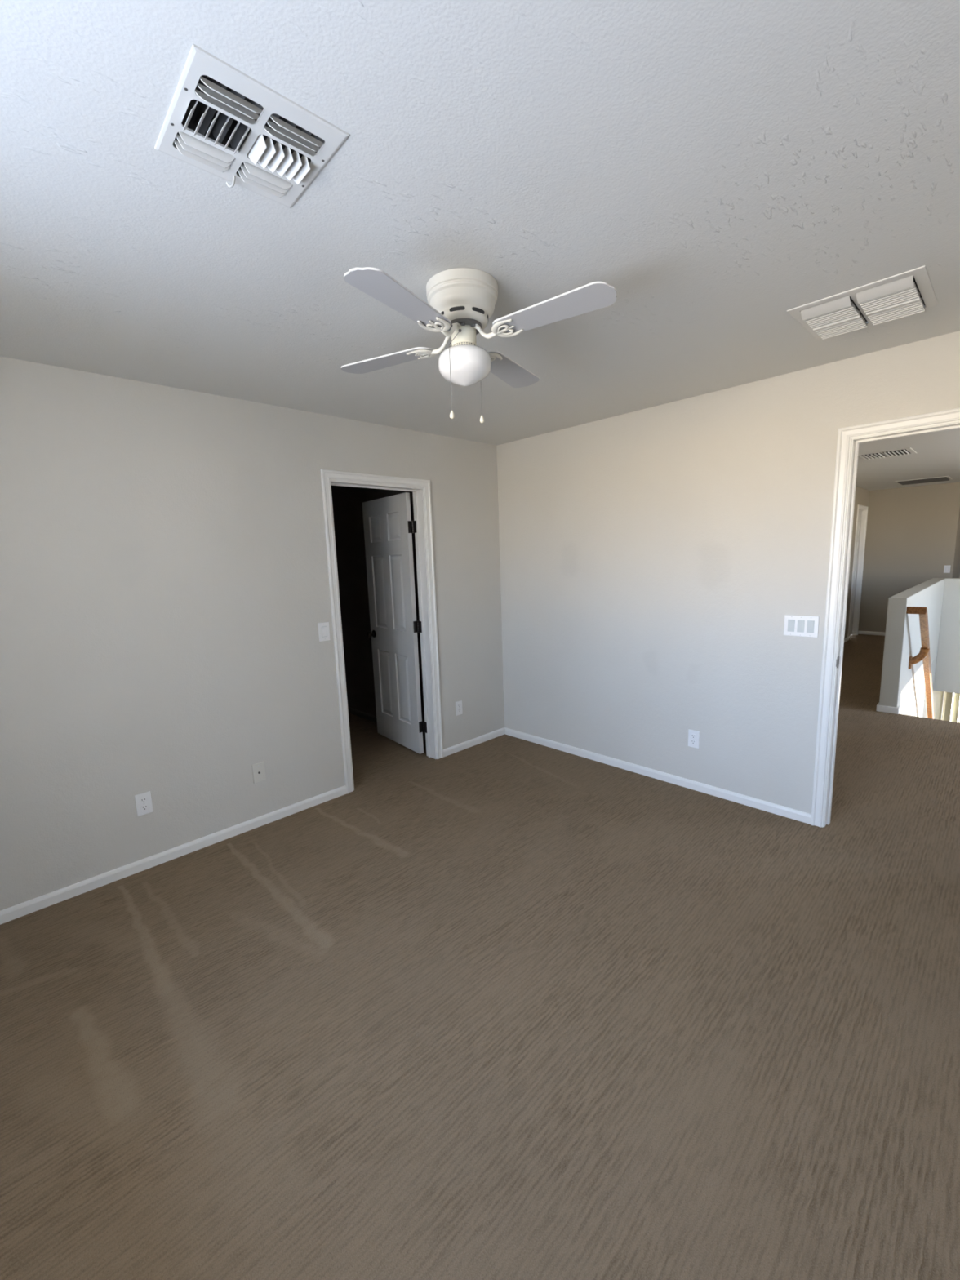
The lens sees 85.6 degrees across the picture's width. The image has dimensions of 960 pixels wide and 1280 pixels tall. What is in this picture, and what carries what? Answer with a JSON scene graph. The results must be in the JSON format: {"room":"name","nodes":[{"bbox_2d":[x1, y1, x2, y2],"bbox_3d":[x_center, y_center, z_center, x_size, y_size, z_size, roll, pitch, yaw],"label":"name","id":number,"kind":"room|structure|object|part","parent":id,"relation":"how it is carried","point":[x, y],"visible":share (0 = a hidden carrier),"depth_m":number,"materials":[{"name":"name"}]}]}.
{"room":"empty bedroom","nodes":[
{"label":"empty bedroom","id":0,"kind":"room"},
{"bbox_2d":[0,355,504,911],"bbox_3d":[-1.210,-0.129,3.126,3.995,2.424,0.115,-11,12,-43],"label":"wall","id":1,"kind":"structure","parent":0,"point":[165,586],"depth_m":2.68,"materials":[{"name":"beige paint"}]},
{"bbox_2d":[134,791,153,816],"bbox_3d":[-1.720,0.839,2.656,0.070,0.114,0.008,-11,12,-43],"label":"electrical outlet","id":2,"kind":"object","parent":1,"relation":"attached to","point":[144,805],"visible":1,"depth_m":2.65,"materials":[{"name":"white plastic"}]},
{"bbox_2d":[139,797,147,803],"bbox_3d":[-1.719,0.820,2.652,0.034,0.028,0.003,-11,12,-43],"label":"receptacle","id":3,"kind":"object","parent":2,"relation":"attached to","point":[142,800],"depth_m":2.65,"materials":[{"name":"white plastic"}]},
{"bbox_2d":[140,804,148,810],"bbox_3d":[-1.718,0.858,2.658,0.034,0.028,0.003,-11,12,-43],"label":"receptacle","id":4,"kind":"object","parent":2,"relation":"attached to","point":[143,806],"depth_m":2.66,"materials":[{"name":"white plastic"}]},
{"bbox_2d":[0,785,346,924],"bbox_3d":[-1.725,1.157,2.687,2.313,0.057,0.013,-11,12,-43],"label":"baseboard","id":5,"kind":"structure","parent":1,"relation":"attached to","point":[34,904],"depth_m":2.71,"materials":[{"name":"white paint"}]},
{"bbox_2d":[251,761,266,783],"bbox_3d":[-1.301,0.782,3.056,0.070,0.114,0.017,-11,12,-43],"label":"cable plate","id":6,"kind":"object","parent":1,"relation":"attached to","point":[258,769],"visible":1,"depth_m":3.06,"materials":[{"name":"white paint"}]},
{"bbox_2d":[317,622,330,641],"bbox_3d":[-0.982,-0.052,3.272,0.074,0.118,0.010,-11,12,-43],"label":"light switch","id":7,"kind":"object","parent":1,"relation":"attached to","point":[323,628],"visible":1,"depth_m":3.27,"materials":[{"name":"white plastic"}]},
{"bbox_2d":[320,469,443,793],"bbox_3d":[-0.906,-0.102,3.939,0.912,2.097,0.876,-11,12,-43],"label":"door","id":8,"kind":"structure","parent":1,"relation":"in","point":[388,528],"depth_m":4.00,"materials":[{"name":"white paint"}]},
{"bbox_3d":[-0.912,-0.007,3.341,0.057,2.097,0.018,-11,12,-43],"label":"casing","id":9,"kind":"part","parent":8,"relation":"part of","materials":[{"name":"white paint"}]},
{"bbox_3d":[-0.938,-0.050,4.450,0.067,0.064,0.064,-9,11,-38],"label":"knob","id":10,"kind":"part","parent":8,"relation":"part of","materials":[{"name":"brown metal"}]},
{"bbox_3d":[-0.347,-0.112,3.883,0.057,2.097,0.018,-11,12,-43],"label":"casing","id":11,"kind":"part","parent":8,"relation":"part of","materials":[{"name":"white paint"}]},
{"bbox_2d":[455,700,462,715],"bbox_3d":[-0.167,0.544,4.148,0.070,0.114,0.008,-11,12,-43],"label":"electrical outlet","id":12,"kind":"object","parent":1,"relation":"attached to","point":[459,710],"visible":1,"depth_m":4.14,"materials":[{"name":"white plastic"}]},
{"bbox_2d":[443,727,504,757],"bbox_3d":[-0.035,0.843,4.311,0.717,0.057,0.013,-11,12,-43],"label":"baseboard","id":13,"kind":"structure","parent":1,"relation":"attached to","point":[486,737],"depth_m":4.28,"materials":[{"name":"white paint"}]},
{"bbox_2d":[331,485,425,733],"bbox_3d":[-1.242,-0.438,5.099,0.100,2.424,2.785,-11,12,-43],"label":"wall","id":14,"kind":"structure","parent":0,"point":[347,501],"depth_m":4.98,"materials":[{"name":"paint"}]},
{"bbox_2d":[347,706,426,740],"bbox_3d":[-1.137,0.751,5.137,0.013,0.057,2.485,-11,12,-43],"label":"baseboard","id":15,"kind":"structure","parent":14,"relation":"attached to","point":[362,714],"depth_m":5.14,"materials":[{"name":"paint"}]},
{"bbox_2d":[0,634,959,1279],"bbox_3d":[3.118,0.758,5.300,13.230,0.300,9.000,-11,12,-43],"label":"floor","id":16,"kind":"structure","parent":0,"point":[504,1006],"depth_m":1.68,"materials":[{"name":"carpet"}]},
{"bbox_2d":[0,0,959,490],"bbox_3d":[3.029,-1.812,4.895,13.230,0.060,9.000,-11,12,-43],"label":"ceiling","id":17,"kind":"structure","parent":0,"point":[727,167],"depth_m":1.30,"materials":[{"name":"white paint"}]},
{"bbox_2d":[154,43,349,208],"bbox_3d":[-0.490,-1.133,1.095,0.300,0.186,0.300,-10,12,-42],"label":"ceiling vent","id":18,"kind":"object","parent":17,"relation":"in","point":[222,122],"visible":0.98,"depth_m":1.10,"materials":[{"name":"white metal"}]},
{"bbox_3d":[-0.576,-1.064,1.203,0.027,0.024,0.009,1,9,16],"label":"damper lever","id":19,"kind":"part","parent":18,"relation":"part of","materials":[{"name":"white metal"}]},
{"bbox_2d":[341,266,617,422],"bbox_3d":[-0.070,-0.962,1.770,0.805,0.435,0.845,-4,9,-12],"label":"ceiling fan","id":20,"kind":"object","parent":17,"relation":"hanging from","point":[462,301],"visible":1,"depth_m":1.65,"materials":[{"name":"white metal"}]},
{"bbox_3d":[-0.342,-1.025,1.907,0.390,0.006,0.124,3,16,28],"label":"blade","id":21,"kind":"part","parent":20,"relation":"part of","materials":[{"name":"grey laminate"}]},
{"bbox_3d":[-0.219,-0.962,1.475,0.124,0.006,0.400,9,13,29],"label":"blade","id":22,"kind":"part","parent":20,"relation":"part of","materials":[{"name":"white wood"}]},
{"bbox_3d":[-0.079,-0.889,1.716,0.053,0.265,0.005,-11,12,-43],"label":"pull chain","id":23,"kind":"part","parent":20,"relation":"part of","materials":[{"name":"silver metal"}]},
{"bbox_3d":[-0.051,-0.927,1.770,0.180,0.114,0.180,-11,12,-43],"label":"globe","id":24,"kind":"part","parent":20,"relation":"part of","materials":[{"name":"white glass"}]},
{"bbox_3d":[0.111,-1.063,2.048,0.124,0.006,0.418,-3,7,30],"label":"blade","id":25,"kind":"part","parent":20,"relation":"part of","materials":[{"name":"grey laminate"}]},
{"bbox_3d":[0.215,-0.991,1.565,0.402,0.006,0.124,4,6,35],"label":"blade","id":26,"kind":"part","parent":20,"relation":"part of","materials":[{"name":"grey laminate"}]},
{"bbox_2d":[786,265,938,339],"bbox_3d":[1.454,-1.336,1.966,0.402,0.189,0.405,-11,12,-43],"label":"ceiling vent","id":27,"kind":"object","parent":17,"relation":"in","point":[906,294],"visible":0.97,"depth_m":1.94,"materials":[{"name":"white metal"}]},
{"bbox_2d":[857,447,916,460],"bbox_3d":[4.068,-1.914,5.214,0.460,0.116,0.460,-11,12,-43],"label":"ceiling vent","id":28,"kind":"object","parent":17,"relation":"in","point":[908,451],"visible":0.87,"depth_m":5.23,"materials":[{"name":"white metal"}]},
{"bbox_2d":[895,475,951,484],"bbox_3d":[6.407,-2.299,7.496,0.540,0.019,0.580,-11,12,-43],"label":"ceiling vent","id":29,"kind":"object","parent":17,"relation":"in","point":[945,477],"visible":1,"depth_m":7.43,"materials":[{"name":"white metal"}]},
{"bbox_2d":[496,330,959,813],"bbox_3d":[1.597,-0.209,3.015,0.115,2.424,3.950,-11,12,-43],"label":"wall","id":30,"kind":"structure","parent":0,"point":[654,560],"depth_m":3.20,"materials":[{"name":"beige paint"}]},
{"bbox_2d":[504,727,811,824],"bbox_3d":[1.032,0.898,3.725,0.013,0.057,2.346,-11,12,-43],"label":"baseboard","id":31,"kind":"structure","parent":30,"relation":"attached to","point":[780,810],"depth_m":3.45,"materials":[{"name":"white paint"}]},
{"bbox_2d":[688,728,699,748],"bbox_3d":[1.369,0.634,3.326,0.008,0.114,0.070,-11,12,-43],"label":"electrical outlet","id":32,"kind":"object","parent":30,"relation":"attached to","point":[693,735],"visible":1,"depth_m":3.32,"materials":[{"name":"white plastic"}]},
{"bbox_2d":[690,733,696,738],"bbox_3d":[1.367,0.616,3.321,0.003,0.028,0.034,-11,12,-43],"label":"receptacle","id":33,"kind":"object","parent":32,"relation":"attached to","point":[692,735],"depth_m":3.32,"materials":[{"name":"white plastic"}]},
{"bbox_2d":[690,739,696,744],"bbox_3d":[1.368,0.654,3.327,0.003,0.028,0.034,-11,12,-43],"label":"receptacle","id":34,"kind":"object","parent":32,"relation":"attached to","point":[692,741],"depth_m":3.33,"materials":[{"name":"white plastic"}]},
{"bbox_2d":[783,614,819,637],"bbox_3d":[1.735,-0.075,2.805,0.012,0.114,0.163,-11,12,-43],"label":"light switch","id":35,"kind":"object","parent":30,"relation":"attached to","point":[794,625],"visible":1,"depth_m":2.80,"materials":[{"name":"white plastic"}]},
{"bbox_2d":[810,407,959,827],"bbox_3d":[2.175,0.021,2.458,0.151,2.103,0.905,-11,12,-43],"label":"door frame","id":36,"kind":"structure","parent":30,"relation":"in","point":[849,438],"depth_m":2.66,"materials":[{"name":"white paint"}]},
{"bbox_3d":[1.831,-0.007,2.713,0.018,2.103,0.057,-11,12,-43],"label":"casing","id":37,"kind":"part","parent":36,"relation":"part of","materials":[{"name":"white paint"}]},
{"bbox_3d":[1.879,0.117,2.727,0.044,0.060,0.004,-11,12,-43],"label":"strike plate","id":38,"kind":"part","parent":36,"relation":"part of","materials":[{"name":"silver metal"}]},
{"bbox_2d":[844,486,869,638],"bbox_3d":[3.832,-0.807,6.326,7.785,2.424,0.115,-11,12,-43],"label":"wall","id":39,"kind":"structure","parent":0,"point":[862,495],"depth_m":8.26,"materials":[{"name":"beige paint"}]},
{"bbox_2d":[847,504,867,639],"bbox_3d":[6.189,-1.111,8.594,0.714,2.157,0.133,-11,12,-43],"label":"door","id":40,"kind":"structure","parent":39,"relation":"in","point":[862,511],"depth_m":8.72,"materials":[{"name":"white paint"}]},
{"bbox_3d":[5.994,-1.062,8.328,0.057,2.157,0.018,-11,12,-43],"label":"casing","id":41,"kind":"part","parent":40,"relation":"part of","materials":[{"name":"white paint"}]},
{"bbox_3d":[6.463,-1.150,8.779,0.057,2.157,0.018,-11,12,-43],"label":"casing","id":42,"kind":"part","parent":40,"relation":"part of","materials":[{"name":"white paint"}]},
{"bbox_2d":[858,482,959,632],"bbox_3d":[7.009,-1.262,8.512,0.120,2.424,1.140,-11,12,-43],"label":"wall","id":43,"kind":"structure","parent":0,"point":[912,531],"depth_m":8.45,"materials":[{"name":"beige paint"}]},
{"bbox_2d":[857,631,884,635],"bbox_3d":[7.002,-0.085,8.650,0.013,0.057,1.140,-11,12,-43],"label":"baseboard","id":44,"kind":"structure","parent":43,"relation":"attached to","point":[870,633],"depth_m":8.92,"materials":[{"name":"white paint"}]},
{"bbox_2d":[943,564,951,573],"bbox_3d":[7.316,-1.110,8.126,0.010,0.118,0.075,-11,12,-43],"label":"rocker switch","id":45,"kind":"object","parent":43,"relation":"attached to","point":[947,568],"visible":1,"depth_m":8.12,"materials":[{"name":"white plastic"}]},
{"bbox_2d":[879,577,945,719],"bbox_3d":[5.181,1.268,6.258,6.700,3.855,0.134,-11,12,-43],"label":"wall","id":46,"kind":"structure","parent":0,"point":[902,642],"depth_m":5.05,"materials":[{"name":"paint"}]},
{"bbox_2d":[875,702,899,714],"bbox_3d":[4.937,0.416,5.913,3.356,0.060,0.162,-11,12,-43],"label":"baseboard","id":47,"kind":"structure","parent":46,"relation":"attached to","point":[895,710],"depth_m":4.76,"materials":[{"name":"white paint"}]},
{"bbox_2d":[906,606,933,719],"bbox_3d":[4.829,0.606,5.639,2.722,2.174,0.144,-11,12,-43],"label":"handrail","id":48,"kind":"object","parent":46,"relation":"attached to","point":[924,655],"visible":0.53,"depth_m":4.96,"materials":[{"name":"brown wood"}]},
{"bbox_3d":[4.859,0.609,5.614,2.714,2.173,0.056,-11,12,-43],"label":"rail","id":49,"kind":"part","parent":48,"relation":"part of","materials":[{"name":"brown wood"}]},
{"bbox_2d":[898,713,959,723],"bbox_3d":[5.474,1.885,5.630,3.310,2.787,1.270,-11,12,-43],"label":"trim","id":50,"kind":"structure","parent":46,"relation":"attached to","point":[899,713],"depth_m":4.57,"materials":[{"name":"white wood"}]},
{"bbox_2d":[941,692,946,719],"bbox_3d":[8.902,1.644,7.410,0.100,2.500,3.762,-11,12,-43],"label":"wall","id":51,"kind":"structure","parent":0,"point":[944,695],"depth_m":8.54,"materials":[{"name":"beige paint"}]},
{"bbox_2d":[943,692,959,722],"bbox_3d":[8.448,1.446,7.670,0.064,1.940,2.400,-11,12,-43],"label":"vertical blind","id":52,"kind":"object","parent":51,"relation":"attached to","point":[948,695],"visible":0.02,"depth_m":8.42,"materials":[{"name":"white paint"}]},
{"bbox_2d":[933,577,959,693],"bbox_3d":[7.488,0.090,5.734,0.130,1.524,3.628,-11,12,-43],"label":"wall","id":53,"kind":"structure","parent":0,"point":[947,676],"depth_m":6.91,"materials":[{"name":"paint"}]},
{"bbox_2d":[952,513,959,577],"bbox_3d":[7.844,-1.304,8.596,1.200,2.424,0.100,-11,12,-43],"label":"wall","id":54,"kind":"structure","parent":0,"point":[957,561],"depth_m":8.40,"materials":[{"name":"beige paint"}]}
]}

